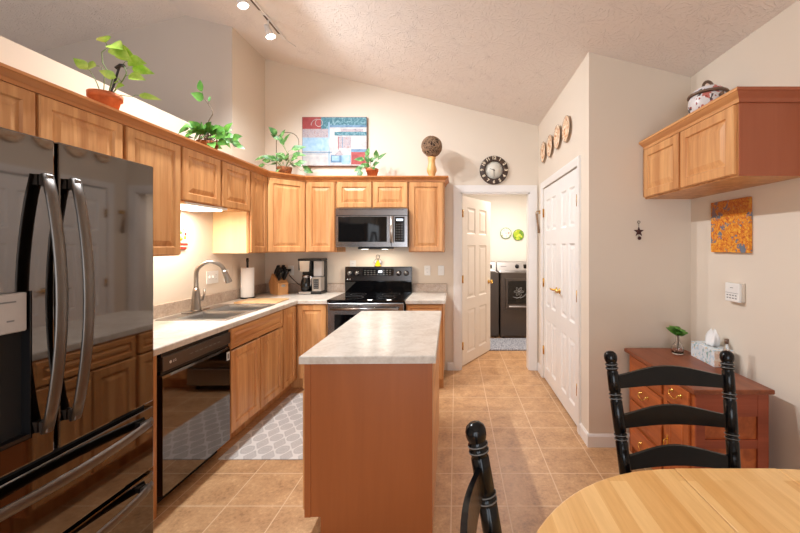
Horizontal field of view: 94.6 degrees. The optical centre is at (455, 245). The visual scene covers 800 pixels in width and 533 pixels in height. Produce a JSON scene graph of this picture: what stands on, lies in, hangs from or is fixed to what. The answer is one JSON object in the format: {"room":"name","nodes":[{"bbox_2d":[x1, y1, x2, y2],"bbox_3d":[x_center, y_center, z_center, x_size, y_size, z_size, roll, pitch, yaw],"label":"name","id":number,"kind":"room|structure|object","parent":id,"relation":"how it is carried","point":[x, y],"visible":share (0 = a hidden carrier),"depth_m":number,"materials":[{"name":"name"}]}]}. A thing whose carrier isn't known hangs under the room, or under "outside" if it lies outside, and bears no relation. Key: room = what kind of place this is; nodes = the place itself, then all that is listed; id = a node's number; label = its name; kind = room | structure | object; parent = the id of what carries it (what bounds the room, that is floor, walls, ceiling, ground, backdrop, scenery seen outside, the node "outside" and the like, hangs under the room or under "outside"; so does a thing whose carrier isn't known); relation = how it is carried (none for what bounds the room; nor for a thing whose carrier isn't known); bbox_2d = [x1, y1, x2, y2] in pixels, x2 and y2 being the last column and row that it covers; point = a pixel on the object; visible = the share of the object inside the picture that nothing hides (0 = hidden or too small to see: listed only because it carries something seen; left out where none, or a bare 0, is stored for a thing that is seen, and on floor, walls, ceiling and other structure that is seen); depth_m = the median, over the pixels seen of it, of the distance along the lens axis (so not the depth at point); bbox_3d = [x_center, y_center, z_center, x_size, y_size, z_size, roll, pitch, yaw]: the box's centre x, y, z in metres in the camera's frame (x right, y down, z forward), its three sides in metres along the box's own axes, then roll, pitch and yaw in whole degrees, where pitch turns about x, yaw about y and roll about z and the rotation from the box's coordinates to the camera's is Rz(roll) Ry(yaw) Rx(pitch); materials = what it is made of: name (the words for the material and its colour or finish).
{"room":"kitchen","nodes":[
{"label":"kitchen","id":0,"kind":"room"},
{"bbox_2d":[0,0,185,51],"bbox_3d":[-4.400,-1.935,0.840,3.400,0.933,7.120,0,0,0],"label":"ceiling","id":1,"kind":"structure","parent":0,"point":[36,25],"depth_m":3.40,"materials":[{"name":"white paint"}]},
{"bbox_2d":[86,88,123,109],"bbox_3d":[-1.965,-0.800,2.045,0.153,0.100,0.153,0,0,0],"label":"pot","id":2,"kind":"object","parent":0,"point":[110,98],"depth_m":2.00,"materials":[{"name":"ceramic"}]},
{"bbox_2d":[0,27,264,304],"bbox_3d":[-2.295,-0.383,0.836,0.120,3.668,6.871,0,0,0],"label":"wall","id":3,"kind":"structure","parent":0,"point":[173,276],"depth_m":3.22,"materials":[{"name":"beige paint"}]},
{"bbox_2d":[0,80,121,158],"bbox_3d":[-2.059,-0.569,1.639,0.350,0.350,0.877,0,0,0],"label":"upper cabinet","id":4,"kind":"object","parent":3,"relation":"attached to","point":[22,110],"visible":0.5,"depth_m":1.72,"materials":[{"name":"brown wood"}]},
{"bbox_2d":[73,36,160,109],"bbox_3d":[-1.900,-0.951,2.033,0.431,0.400,0.178,0,0,0],"label":"pothos","id":5,"kind":"object","parent":4,"relation":"on","point":[110,98],"visible":0.98,"depth_m":2.02,"materials":[{"name":"plant"}]},
{"bbox_2d":[122,125,180,256],"bbox_3d":[-2.059,-0.339,2.296,0.350,0.810,0.431,0,0,0],"label":"upper cabinet","id":6,"kind":"object","parent":3,"relation":"attached to","point":[164,156],"visible":0.39,"depth_m":2.35,"materials":[{"name":"brown wood"}]},
{"bbox_2d":[181,226,187,249],"bbox_3d":[-2.227,-0.065,2.955,0.014,0.188,0.150,0,0,0],"label":"wall plaque","id":7,"kind":"object","parent":3,"relation":"attached to","point":[184,230],"visible":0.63,"depth_m":2.99,"materials":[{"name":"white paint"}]},
{"bbox_2d":[206,270,217,283],"bbox_3d":[-2.226,0.286,3.343,0.016,0.114,0.162,0,0,0],"label":"wall plate","id":8,"kind":"object","parent":3,"relation":"attached to","point":[211,276],"visible":1,"depth_m":3.33,"materials":[{"name":"white plastic"}]},
{"bbox_2d":[181,146,249,211],"bbox_3d":[-2.059,-0.529,2.933,0.350,0.430,0.837,0,0,0],"label":"upper cabinet","id":9,"kind":"object","parent":3,"relation":"attached to","point":[206,180],"visible":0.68,"depth_m":2.84,"materials":[{"name":"brown wood"}]},
{"bbox_2d":[181,201,226,211],"bbox_3d":[-2.045,-0.298,2.795,0.300,0.030,0.470,0,0,0],"label":"light","id":10,"kind":"object","parent":9,"relation":"attached to","point":[187,206],"visible":0.7,"depth_m":2.80,"materials":[{"name":"white plastic"}]},
{"bbox_2d":[181,204,221,211],"bbox_3d":[-2.045,-0.289,2.795,0.240,0.012,0.430,0,0,0],"label":"diffuser","id":11,"kind":"object","parent":10,"relation":"attached to","point":[186,207],"depth_m":2.83,"materials":[{"name":"white plastic"}]},
{"bbox_2d":[178,80,244,149],"bbox_3d":[-1.914,-1.048,2.940,0.512,0.617,0.347,0,0,0],"label":"pothos","id":12,"kind":"object","parent":9,"relation":"on","point":[224,137],"visible":0.95,"depth_m":2.88,"materials":[{"name":"green plant"}]},
{"bbox_2d":[196,139,218,149],"bbox_3d":[-2.000,-0.793,2.940,0.160,0.085,0.160,0,0,0],"label":"pot","id":13,"kind":"object","parent":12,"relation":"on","point":[204,141],"depth_m":2.88,"materials":[{"name":"brown ceramic"}]},
{"bbox_2d":[213,171,266,252],"bbox_3d":[-2.059,-0.339,3.505,0.350,0.810,0.305,0,0,0],"label":"upper cabinet","id":14,"kind":"object","parent":3,"relation":"attached to","point":[233,232],"visible":0.64,"depth_m":3.35,"materials":[{"name":"brown wood"}]},
{"bbox_2d":[153,283,344,318],"bbox_3d":[-1.758,0.486,3.084,0.949,0.100,2.369,0,0,0],"label":"backsplash","id":15,"kind":"structure","parent":3,"relation":"attached to","point":[174,307],"depth_m":3.37,"materials":[{"name":"beige stone"}]},
{"bbox_2d":[37,16,231,132],"bbox_3d":[-4.168,-0.425,3.706,3.865,3.752,0.124,0,0,0],"label":"wall","id":16,"kind":"structure","parent":0,"point":[180,52],"depth_m":3.65,"materials":[{"name":"beige paint"}]},
{"bbox_2d":[277,166,291,173],"bbox_3d":[-1.845,-0.798,3.930,0.156,0.095,0.156,0,0,0],"label":"pot","id":17,"kind":"object","parent":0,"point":[284,169],"depth_m":3.87,"materials":[{"name":"brown ceramic"}]},
{"bbox_2d":[265,59,537,369],"bbox_3d":[-0.267,-0.383,4.331,4.177,3.668,0.120,0,0,0],"label":"wall","id":18,"kind":"structure","parent":0,"point":[398,122],"depth_m":4.27,"materials":[{"name":"beige paint"}]},
{"bbox_2d":[266,177,305,252],"bbox_3d":[-1.928,-0.339,3.963,0.612,0.810,0.612,0,0,0],"label":"upper cabinet","id":19,"kind":"object","parent":18,"relation":"attached to","point":[286,199],"visible":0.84,"depth_m":3.78,"materials":[{"name":"brown wood"}]},
{"bbox_2d":[0,62,448,186],"bbox_3d":[-1.472,-0.721,3.050,1.392,0.058,3.564,0,0,33],"label":"crown molding","id":20,"kind":"structure","parent":19,"relation":"attached to","point":[11,75],"depth_m":2.24,"materials":[{"name":"brown wood"}]},
{"bbox_2d":[256,127,312,173],"bbox_3d":[-1.846,-1.009,3.948,0.589,0.516,0.399,0,0,-15],"label":"pothos","id":21,"kind":"object","parent":19,"relation":"on","point":[279,157],"visible":0.94,"depth_m":3.91,"materials":[{"name":"green plant"}]},
{"bbox_2d":[288,266,293,274],"bbox_3d":[-1.930,0.286,4.266,0.070,0.114,0.008,0,0,0],"label":"wall plate","id":22,"kind":"object","parent":18,"relation":"attached to","point":[291,272],"visible":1,"depth_m":4.26,"materials":[{"name":"white plastic"}]},
{"bbox_2d":[306,182,345,251],"bbox_3d":[-1.458,-0.339,4.095,0.333,0.810,0.351,0,0,0],"label":"upper cabinet","id":23,"kind":"object","parent":18,"relation":"attached to","point":[321,197],"visible":0.73,"depth_m":3.92,"materials":[{"name":"brown wood"}]},
{"bbox_2d":[302,117,367,166],"bbox_3d":[-1.411,-1.213,4.253,0.752,0.572,0.035,0,0,0],"label":"abstract canvas","id":24,"kind":"object","parent":18,"relation":"attached to","point":[327,141],"visible":0.98,"depth_m":4.24,"materials":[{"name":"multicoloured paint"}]},
{"bbox_2d":[350,260,355,265],"bbox_3d":[-1.205,0.226,4.266,0.070,0.114,0.008,0,0,0],"label":"wall plate","id":25,"kind":"object","parent":18,"relation":"attached to","point":[352,262],"visible":0.66,"depth_m":4.26,"materials":[{"name":"white plastic"}]},
{"bbox_2d":[337,182,408,208],"bbox_3d":[-0.900,-0.574,4.095,0.775,0.340,0.351,0,0,0],"label":"upper cabinet","id":26,"kind":"object","parent":18,"relation":"attached to","point":[349,194],"visible":0.73,"depth_m":3.92,"materials":[{"name":"brown wood"}]},
{"bbox_2d":[354,148,385,175],"bbox_3d":[-0.946,-0.904,4.019,0.339,0.351,0.170,0,0,12],"label":"potted plant","id":27,"kind":"object","parent":26,"relation":"on","point":[372,171],"visible":0.95,"depth_m":3.99,"materials":[{"name":"green plant"}]},
{"bbox_2d":[335,208,408,248],"bbox_3d":[-0.894,-0.181,4.038,0.764,0.436,0.463,0,0,0],"label":"microwave","id":28,"kind":"object","parent":26,"relation":"attached to","point":[362,228],"visible":0.99,"depth_m":3.86,"materials":[{"name":"silver metal"}]},
{"bbox_2d":[424,266,429,274],"bbox_3d":[-0.335,0.286,4.266,0.070,0.114,0.008,0,0,0],"label":"wall plate","id":29,"kind":"object","parent":18,"relation":"attached to","point":[426,268],"visible":1,"depth_m":4.26,"materials":[{"name":"white plastic"}]},
{"bbox_2d":[409,182,444,251],"bbox_3d":[-0.320,-0.339,4.095,0.381,0.810,0.351,0,0,0],"label":"upper cabinet","id":30,"kind":"object","parent":18,"relation":"attached to","point":[426,199],"visible":0.86,"depth_m":3.92,"materials":[{"name":"brown wood"}]},
{"bbox_2d":[427,156,436,175],"bbox_3d":[-0.268,-0.865,4.033,0.111,0.229,0.116,0,0,0],"label":"stand","id":31,"kind":"object","parent":30,"relation":"on","point":[431,169],"visible":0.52,"depth_m":3.99,"materials":[{"name":"brown wood"}]},
{"bbox_2d":[421,136,441,156],"bbox_3d":[-0.268,-1.098,4.030,0.233,0.233,0.232,0,0,0],"label":"ball","id":32,"kind":"object","parent":31,"relation":"on","point":[431,145],"visible":0.96,"depth_m":3.96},
{"bbox_2d":[413,283,446,291],"bbox_3d":[-0.304,0.486,4.259,0.399,0.100,0.020,0,0,0],"label":"backsplash","id":33,"kind":"structure","parent":18,"relation":"attached to","point":[417,287],"depth_m":4.25,"materials":[{"name":"beige stone"}]},
{"bbox_2d":[438,266,443,274],"bbox_3d":[-0.175,0.286,4.262,0.070,0.114,0.016,0,0,0],"label":"wall plate","id":34,"kind":"object","parent":18,"relation":"attached to","point":[440,268],"visible":1,"depth_m":4.26,"materials":[{"name":"white plastic"}]},
{"bbox_2d":[447,362,452,369],"bbox_3d":[-0.065,1.405,4.264,0.070,0.092,0.014,0,0,0],"label":"baseboard","id":35,"kind":"structure","parent":18,"relation":"attached to","point":[449,364],"depth_m":4.26,"materials":[{"name":"white paint"}]},
{"bbox_2d":[462,195,492,365],"bbox_3d":[0.259,0.416,4.726,0.163,2.045,0.812,0,0,30],"label":"door","id":36,"kind":"structure","parent":18,"relation":"in","point":[476,281],"depth_m":4.67,"materials":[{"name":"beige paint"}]},
{"bbox_2d":[480,156,507,184],"bbox_3d":[0.442,-0.885,4.255,0.332,0.332,0.030,0,0,0],"label":"wall clock","id":37,"kind":"object","parent":18,"relation":"attached to","point":[493,169],"visible":1,"depth_m":4.24,"materials":[{"name":"brown metal"}]},
{"bbox_2d":[453,185,536,370],"bbox_3d":[0.459,0.371,4.322,0.977,2.160,0.138,0,0,0],"label":"door frame","id":38,"kind":"structure","parent":18,"relation":"attached to","point":[457,189],"depth_m":4.26,"materials":[{"name":"white paint"}]},
{"bbox_2d":[153,334,652,532],"bbox_3d":[-2.140,1.501,1.950,7.920,0.100,9.340,0,0,0],"label":"floor","id":39,"kind":"structure","parent":0,"point":[538,457],"depth_m":2.37,"materials":[{"name":"beige tile"}]},
{"bbox_2d":[0,127,153,532],"bbox_3d":[-1.788,0.536,1.317,0.853,1.829,0.845,0,0,0],"label":"refrigerator","id":40,"kind":"object","parent":39,"relation":"on","point":[76,223],"visible":1,"depth_m":1.36,"materials":[{"name":"black metal"}]},
{"bbox_2d":[144,355,156,519],"bbox_3d":[-1.902,1.014,1.943,0.600,0.875,0.022,0,0,0],"label":"end panel","id":41,"kind":"object","parent":39,"relation":"on","point":[153,403],"visible":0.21,"depth_m":1.94,"materials":[{"name":"brown wood"}]},
{"bbox_2d":[157,329,229,503],"bbox_3d":[-1.887,1.018,2.273,0.605,0.866,0.589,0,0,0],"label":"dishwasher","id":42,"kind":"object","parent":39,"relation":"on","point":[193,379],"visible":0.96,"depth_m":2.19,"materials":[{"name":"black metal"}]},
{"bbox_2d":[217,310,282,450],"bbox_3d":[-1.912,1.014,2.972,0.642,0.875,0.788,0,0,0],"label":"base cabinet","id":43,"kind":"object","parent":39,"relation":"on","point":[256,346],"visible":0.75,"depth_m":2.91,"materials":[{"name":"brown wood"}]},
{"bbox_2d":[218,393,302,459],"bbox_3d":[-1.290,1.447,3.027,0.650,0.007,1.105,0,0,0],"label":"kitchen rug","id":44,"kind":"object","parent":39,"relation":"on","point":[279,435],"visible":0.52,"depth_m":2.75,"materials":[{"name":"grey fabric"}]},
{"bbox_2d":[273,304,326,402],"bbox_3d":[-1.760,1.014,3.818,0.947,0.875,0.899,0,0,0],"label":"base cabinet","id":45,"kind":"object","parent":39,"relation":"on","point":[304,326],"visible":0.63,"depth_m":3.64,"materials":[{"name":"brown wood"}]},
{"bbox_2d":[153,283,344,355],"bbox_3d":[-1.758,0.505,3.084,0.949,0.139,2.369,0,0,0],"label":"countertop","id":46,"kind":"structure","parent":45,"relation":"on","point":[167,335],"depth_m":2.82,"materials":[{"name":"beige stone"}]},
{"bbox_2d":[181,260,231,313],"bbox_3d":[-2.023,0.323,2.978,0.256,0.414,0.266,0,0,0],"label":"faucet","id":47,"kind":"object","parent":46,"relation":"on","point":[196,300],"visible":1,"depth_m":2.97,"materials":[{"name":"silver metal"}]},
{"bbox_2d":[155,304,275,320],"bbox_3d":[-1.905,0.621,2.980,0.514,0.182,0.716,0,0,0],"label":"sink","id":48,"kind":"object","parent":46,"relation":"in","point":[220,312],"visible":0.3,"depth_m":2.96,"materials":[{"name":"metal"}]},
{"bbox_2d":[240,258,254,298],"bbox_3d":[-2.142,0.329,3.750,0.132,0.415,0.132,0,0,0],"label":"paper towel holder","id":49,"kind":"object","parent":46,"relation":"on","point":[247,259],"visible":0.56,"depth_m":3.74,"materials":[{"name":"black metal"}]},
{"bbox_2d":[241,267,253,297],"bbox_3d":[-2.142,0.371,3.750,0.122,0.300,0.122,0,0,0],"label":"paper towel roll","id":50,"kind":"object","parent":49,"relation":"on","point":[247,274],"visible":0.98,"depth_m":3.70,"materials":[{"name":"white paper"}]},
{"bbox_2d":[234,298,288,303],"bbox_3d":[-1.870,0.529,3.525,0.400,0.014,0.260,0,0,-2],"label":"cutting board","id":51,"kind":"object","parent":46,"relation":"on","point":[249,300],"visible":1,"depth_m":3.50,"materials":[{"name":"brown wood"}]},
{"bbox_2d":[269,273,287,294],"bbox_3d":[-1.987,0.421,4.085,0.226,0.230,0.112,0,0,38],"label":"knife block","id":52,"kind":"object","parent":46,"relation":"on","point":[276,287],"visible":0.98,"depth_m":4.03,"materials":[{"name":"brown wood"}]},
{"bbox_2d":[278,271,283,280],"bbox_3d":[-1.918,0.327,3.995,0.093,0.110,0.039,0,0,38],"label":"kitchen knife","id":53,"kind":"object","parent":52,"relation":"in","point":[281,272],"visible":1,"depth_m":3.99,"materials":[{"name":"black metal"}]},
{"bbox_2d":[283,271,288,279],"bbox_3d":[-1.883,0.327,4.039,0.093,0.110,0.039,0,0,38],"label":"kitchen knife","id":54,"kind":"object","parent":52,"relation":"in","point":[286,272],"visible":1,"depth_m":4.03,"materials":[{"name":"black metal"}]},
{"bbox_2d":[288,258,326,293],"bbox_3d":[-1.724,0.339,4.150,0.461,0.394,0.226,0,0,0],"label":"coffee maker","id":55,"kind":"object","parent":46,"relation":"on","point":[314,270],"visible":1,"depth_m":4.06,"materials":[{"name":"black plastic"}]},
{"bbox_2d":[299,261,309,271],"bbox_3d":[-1.681,0.225,4.050,0.115,0.118,0.010,0,0,0],"label":"basket","id":56,"kind":"object","parent":55,"relation":"on","point":[304,266],"depth_m":4.04,"materials":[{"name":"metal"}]},
{"bbox_2d":[327,266,411,335],"bbox_3d":[-0.894,0.845,3.903,0.766,1.212,0.714,0,0,0],"label":"range","id":57,"kind":"object","parent":39,"relation":"on","point":[367,288],"visible":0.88,"depth_m":4.10,"materials":[{"name":"black metal"}]},
{"bbox_2d":[327,292,411,301],"bbox_3d":[-0.894,0.544,3.907,0.766,0.023,0.596,0,0,0],"label":"cooktop","id":58,"kind":"object","parent":57,"relation":"in","point":[347,296],"depth_m":3.78,"materials":[{"name":"black glass"}]},
{"bbox_2d":[374,255,381,266],"bbox_3d":[-0.906,0.170,4.233,0.105,0.137,0.020,0,0,0],"label":"angel","id":59,"kind":"object","parent":57,"relation":"on","point":[377,262],"visible":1,"depth_m":4.23,"materials":[{"name":"ceramic"}]},
{"bbox_2d":[303,341,438,532],"bbox_3d":[-0.454,1.014,2.405,0.653,0.875,1.191,0,0,-1],"label":"kitchen island","id":60,"kind":"object","parent":39,"relation":"on","point":[371,431],"visible":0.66,"depth_m":1.81,"materials":[{"name":"brown wood"}]},
{"bbox_2d":[299,311,440,363],"bbox_3d":[-0.443,0.556,2.406,0.666,0.038,1.250,0,0,-1],"label":"island countertop","id":61,"kind":"structure","parent":60,"relation":"on","point":[369,337],"depth_m":2.05,"materials":[{"name":"beige stone"}]},
{"bbox_2d":[406,304,444,387],"bbox_3d":[-0.314,1.014,3.954,0.372,0.875,0.621,0,0,0],"label":"base cabinet","id":62,"kind":"object","parent":39,"relation":"on","point":[409,307],"visible":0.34,"depth_m":3.65,"materials":[{"name":"brown wood"}]},
{"bbox_2d":[405,283,446,303],"bbox_3d":[-0.304,0.505,3.949,0.399,0.139,0.641,0,0,0],"label":"countertop","id":63,"kind":"structure","parent":62,"relation":"on","point":[423,293],"depth_m":4.04,"materials":[{"name":"beige stone"}]},
{"bbox_2d":[460,420,501,532],"bbox_3d":[0.271,0.936,0.621,0.532,1.032,0.521,0,0,4],"label":"chair","id":64,"kind":"object","parent":39,"relation":"on","point":[480,497],"visible":1,"depth_m":0.84,"materials":[{"name":"black paint"}]},
{"bbox_2d":[490,261,498,336],"bbox_3d":[0.335,0.856,6.100,0.685,1.190,0.680,0,0,0],"label":"washing machine","id":65,"kind":"object","parent":39,"relation":"on","point":[494,275],"visible":0.23,"depth_m":5.76,"materials":[{"name":"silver metal"}]},
{"bbox_2d":[489,338,525,350],"bbox_3d":[0.925,1.440,5.360,1.050,0.022,0.620,0,0,0],"label":"rug","id":66,"kind":"object","parent":39,"relation":"on","point":[496,344],"visible":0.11,"depth_m":5.29,"materials":[{"name":"grey fabric"}]},
{"bbox_2d":[496,261,525,337],"bbox_3d":[1.042,0.856,6.063,0.685,1.190,0.714,0,0,0],"label":"dryer","id":67,"kind":"object","parent":39,"relation":"on","point":[512,274],"visible":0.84,"depth_m":5.74,"materials":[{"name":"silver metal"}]},
{"bbox_2d":[537,468,799,532],"bbox_3d":[0.850,1.074,0.550,1.526,0.747,1.204,0,0,0],"label":"dining table","id":68,"kind":"object","parent":39,"relation":"on","point":[677,500],"visible":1,"depth_m":0.99,"materials":[{"name":"brown wood"}]},
{"bbox_2d":[604,350,740,474],"bbox_3d":[0.857,0.936,1.225,0.521,1.032,0.532,0,0,0],"label":"chair","id":69,"kind":"object","parent":39,"relation":"on","point":[662,414],"visible":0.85,"depth_m":1.43,"materials":[{"name":"black paint"}]},
{"bbox_2d":[624,348,774,469],"bbox_3d":[1.404,1.090,2.230,0.423,0.722,0.768,0,0,0],"label":"dresser","id":70,"kind":"object","parent":39,"relation":"on","point":[752,397],"visible":0.49,"depth_m":1.91,"materials":[{"name":"red wood"}]},
{"bbox_2d":[666,326,687,354],"bbox_3d":[1.495,0.637,2.466,0.134,0.184,0.118,0,0,0],"label":"bud vase","id":71,"kind":"object","parent":70,"relation":"on","point":[677,348],"visible":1,"depth_m":2.45,"materials":[{"name":"clear glass"}]},
{"bbox_2d":[691,329,733,366],"bbox_3d":[1.616,0.626,2.310,0.116,0.206,0.237,0,0,3],"label":"tissue box","id":72,"kind":"object","parent":70,"relation":"on","point":[708,351],"visible":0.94,"depth_m":2.28,"materials":[{"name":"white cardboard"}]},
{"bbox_2d":[723,339,729,350],"bbox_3d":[1.572,0.634,2.120,0.038,0.189,0.038,0,0,0],"label":"bottle","id":73,"kind":"object","parent":70,"relation":"on","point":[726,341],"visible":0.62,"depth_m":2.11,"materials":[{"name":"clear glass"}]},
{"bbox_2d":[168,0,797,125],"bbox_3d":[-0.425,-1.794,0.840,4.550,1.215,7.120,0,0,0],"label":"ceiling","id":74,"kind":"structure","parent":0,"point":[510,59],"depth_m":2.89,"materials":[{"name":"white paint"}]},
{"bbox_2d":[237,0,295,46],"bbox_3d":[-1.678,-1.965,2.781,0.102,0.184,1.862,0,0,0],"label":"track light","id":75,"kind":"object","parent":74,"relation":"attached to","point":[242,4],"visible":1,"depth_m":3.26,"materials":[{"name":"white metal"}]},
{"bbox_2d":[463,195,525,270],"bbox_3d":[0.600,0.201,5.505,2.440,2.500,2.229,0,0,0],"label":"wall","id":76,"kind":"structure","parent":0,"point":[506,211],"depth_m":6.50,"materials":[{"name":"beige paint"}]},
{"bbox_2d":[500,228,510,238],"bbox_3d":[0.885,-0.227,6.487,0.200,0.200,0.024,0,0,0],"label":"decorative plate","id":77,"kind":"object","parent":76,"relation":"attached to","point":[505,233],"visible":1,"depth_m":6.48,"materials":[{"name":"white ceramic"}]},
{"bbox_2d":[513,229,523,240],"bbox_3d":[1.108,-0.197,6.487,0.200,0.200,0.024,0,0,0],"label":"decorative plate","id":78,"kind":"object","parent":76,"relation":"attached to","point":[518,234],"visible":1,"depth_m":6.48,"materials":[{"name":"ceramic"}]},
{"bbox_2d":[538,52,690,433],"bbox_3d":[1.333,0.024,3.458,0.739,2.855,1.627,0,0,0],"label":"wall","id":79,"kind":"structure","parent":0,"point":[633,289],"depth_m":2.64,"materials":[{"name":"beige paint"}]},
{"bbox_2d":[536,210,539,232],"bbox_3d":[0.938,-0.278,4.190,0.049,0.261,0.070,0,0,0],"label":"strap","id":80,"kind":"object","parent":79,"relation":"attached to","point":[537,220],"visible":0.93,"depth_m":4.18,"materials":[{"name":"gold metal"}]},
{"bbox_2d":[540,142,545,162],"bbox_3d":[0.950,-1.017,3.955,0.024,0.221,0.221,0,0,0],"label":"decorative plate","id":81,"kind":"object","parent":79,"relation":"attached to","point":[543,149],"visible":1,"depth_m":3.98,"materials":[{"name":"brown ceramic"}]},
{"bbox_2d":[546,135,552,156],"bbox_3d":[0.950,-1.009,3.680,0.024,0.221,0.221,0,0,0],"label":"decorative plate","id":82,"kind":"object","parent":79,"relation":"attached to","point":[549,146],"visible":1,"depth_m":3.71,"materials":[{"name":"brown ceramic"}]},
{"bbox_2d":[543,181,557,396],"bbox_3d":[0.958,0.408,3.737,0.088,2.062,0.574,0,0,0],"label":"door","id":83,"kind":"structure","parent":79,"relation":"in","point":[550,211],"depth_m":3.69,"materials":[{"name":"white paint"}]},
{"bbox_2d":[553,125,560,148],"bbox_3d":[0.950,-1.017,3.405,0.024,0.221,0.221,0,0,0],"label":"decorative plate","id":84,"kind":"object","parent":79,"relation":"attached to","point":[557,135],"visible":1,"depth_m":3.43,"materials":[{"name":"brown ceramic"}]},
{"bbox_2d":[540,155,580,433],"bbox_3d":[0.954,0.376,3.447,0.018,2.150,1.275,0,0,0],"label":"door frame","id":85,"kind":"structure","parent":79,"relation":"attached to","point":[576,162],"depth_m":2.85,"materials":[{"name":"white paint"}]},
{"bbox_2d":[555,168,576,424],"bbox_3d":[0.958,0.408,3.162,0.088,2.062,0.574,0,0,0],"label":"door","id":86,"kind":"structure","parent":79,"relation":"in","point":[567,185],"depth_m":3.17,"materials":[{"name":"white paint"}]},
{"bbox_2d":[562,115,569,141],"bbox_3d":[0.950,-1.005,3.130,0.024,0.221,0.221,0,0,0],"label":"decorative plate","id":87,"kind":"object","parent":79,"relation":"attached to","point":[566,122],"visible":1,"depth_m":3.15,"materials":[{"name":"brown ceramic"}]},
{"bbox_2d":[579,423,588,445],"bbox_3d":[0.956,1.405,2.727,0.014,0.092,0.166,0,0,0],"label":"baseboard","id":88,"kind":"structure","parent":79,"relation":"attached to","point":[583,432],"depth_m":2.72,"materials":[{"name":"white paint"}]},
{"bbox_2d":[587,434,628,446],"bbox_3d":[1.325,1.405,2.637,0.753,0.092,0.014,0,0,0],"label":"baseboard","id":89,"kind":"structure","parent":79,"relation":"attached to","point":[593,440],"depth_m":2.63,"materials":[{"name":"white paint"}]},
{"bbox_2d":[634,221,642,239],"bbox_3d":[1.322,-0.114,2.629,0.076,0.140,0.025,0,0,0],"label":"star","id":90,"kind":"object","parent":79,"relation":"attached to","point":[638,231],"visible":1,"depth_m":2.64,"materials":[{"name":"black metal"}]},
{"bbox_2d":[691,0,799,469],"bbox_3d":[1.762,0.104,0.836,0.120,2.694,6.871,0,0,0],"label":"wall","id":91,"kind":"structure","parent":0,"point":[762,331],"depth_m":2.00,"materials":[{"name":"beige paint"}]},
{"bbox_2d":[639,86,799,198],"bbox_3d":[1.512,-0.544,2.179,0.379,0.411,0.926,0,0,0],"label":"upper cabinet","id":92,"kind":"object","parent":91,"relation":"attached to","point":[747,136],"visible":1,"depth_m":1.83,"materials":[{"name":"brown wood"}]},
{"bbox_2d":[687,80,729,113],"bbox_3d":[1.545,-0.884,2.240,0.218,0.268,0.218,0,0,-45],"label":"tureen","id":93,"kind":"object","parent":92,"relation":"on","point":[703,95],"visible":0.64,"depth_m":2.17,"materials":[{"name":"ceramic"}]},
{"bbox_2d":[711,197,751,252],"bbox_3d":[1.690,-0.122,2.250,0.022,0.324,0.312,0,0,0],"label":"canvas","id":94,"kind":"object","parent":91,"relation":"attached to","point":[731,220],"visible":1,"depth_m":2.22,"materials":[{"name":"fabric"}]},
{"bbox_2d":[725,282,744,302],"bbox_3d":[1.683,0.278,2.205,0.037,0.116,0.120,0,0,0],"label":"thermostat","id":95,"kind":"object","parent":91,"relation":"attached to","point":[734,291],"visible":1,"depth_m":2.18,"materials":[{"name":"beige plastic"}]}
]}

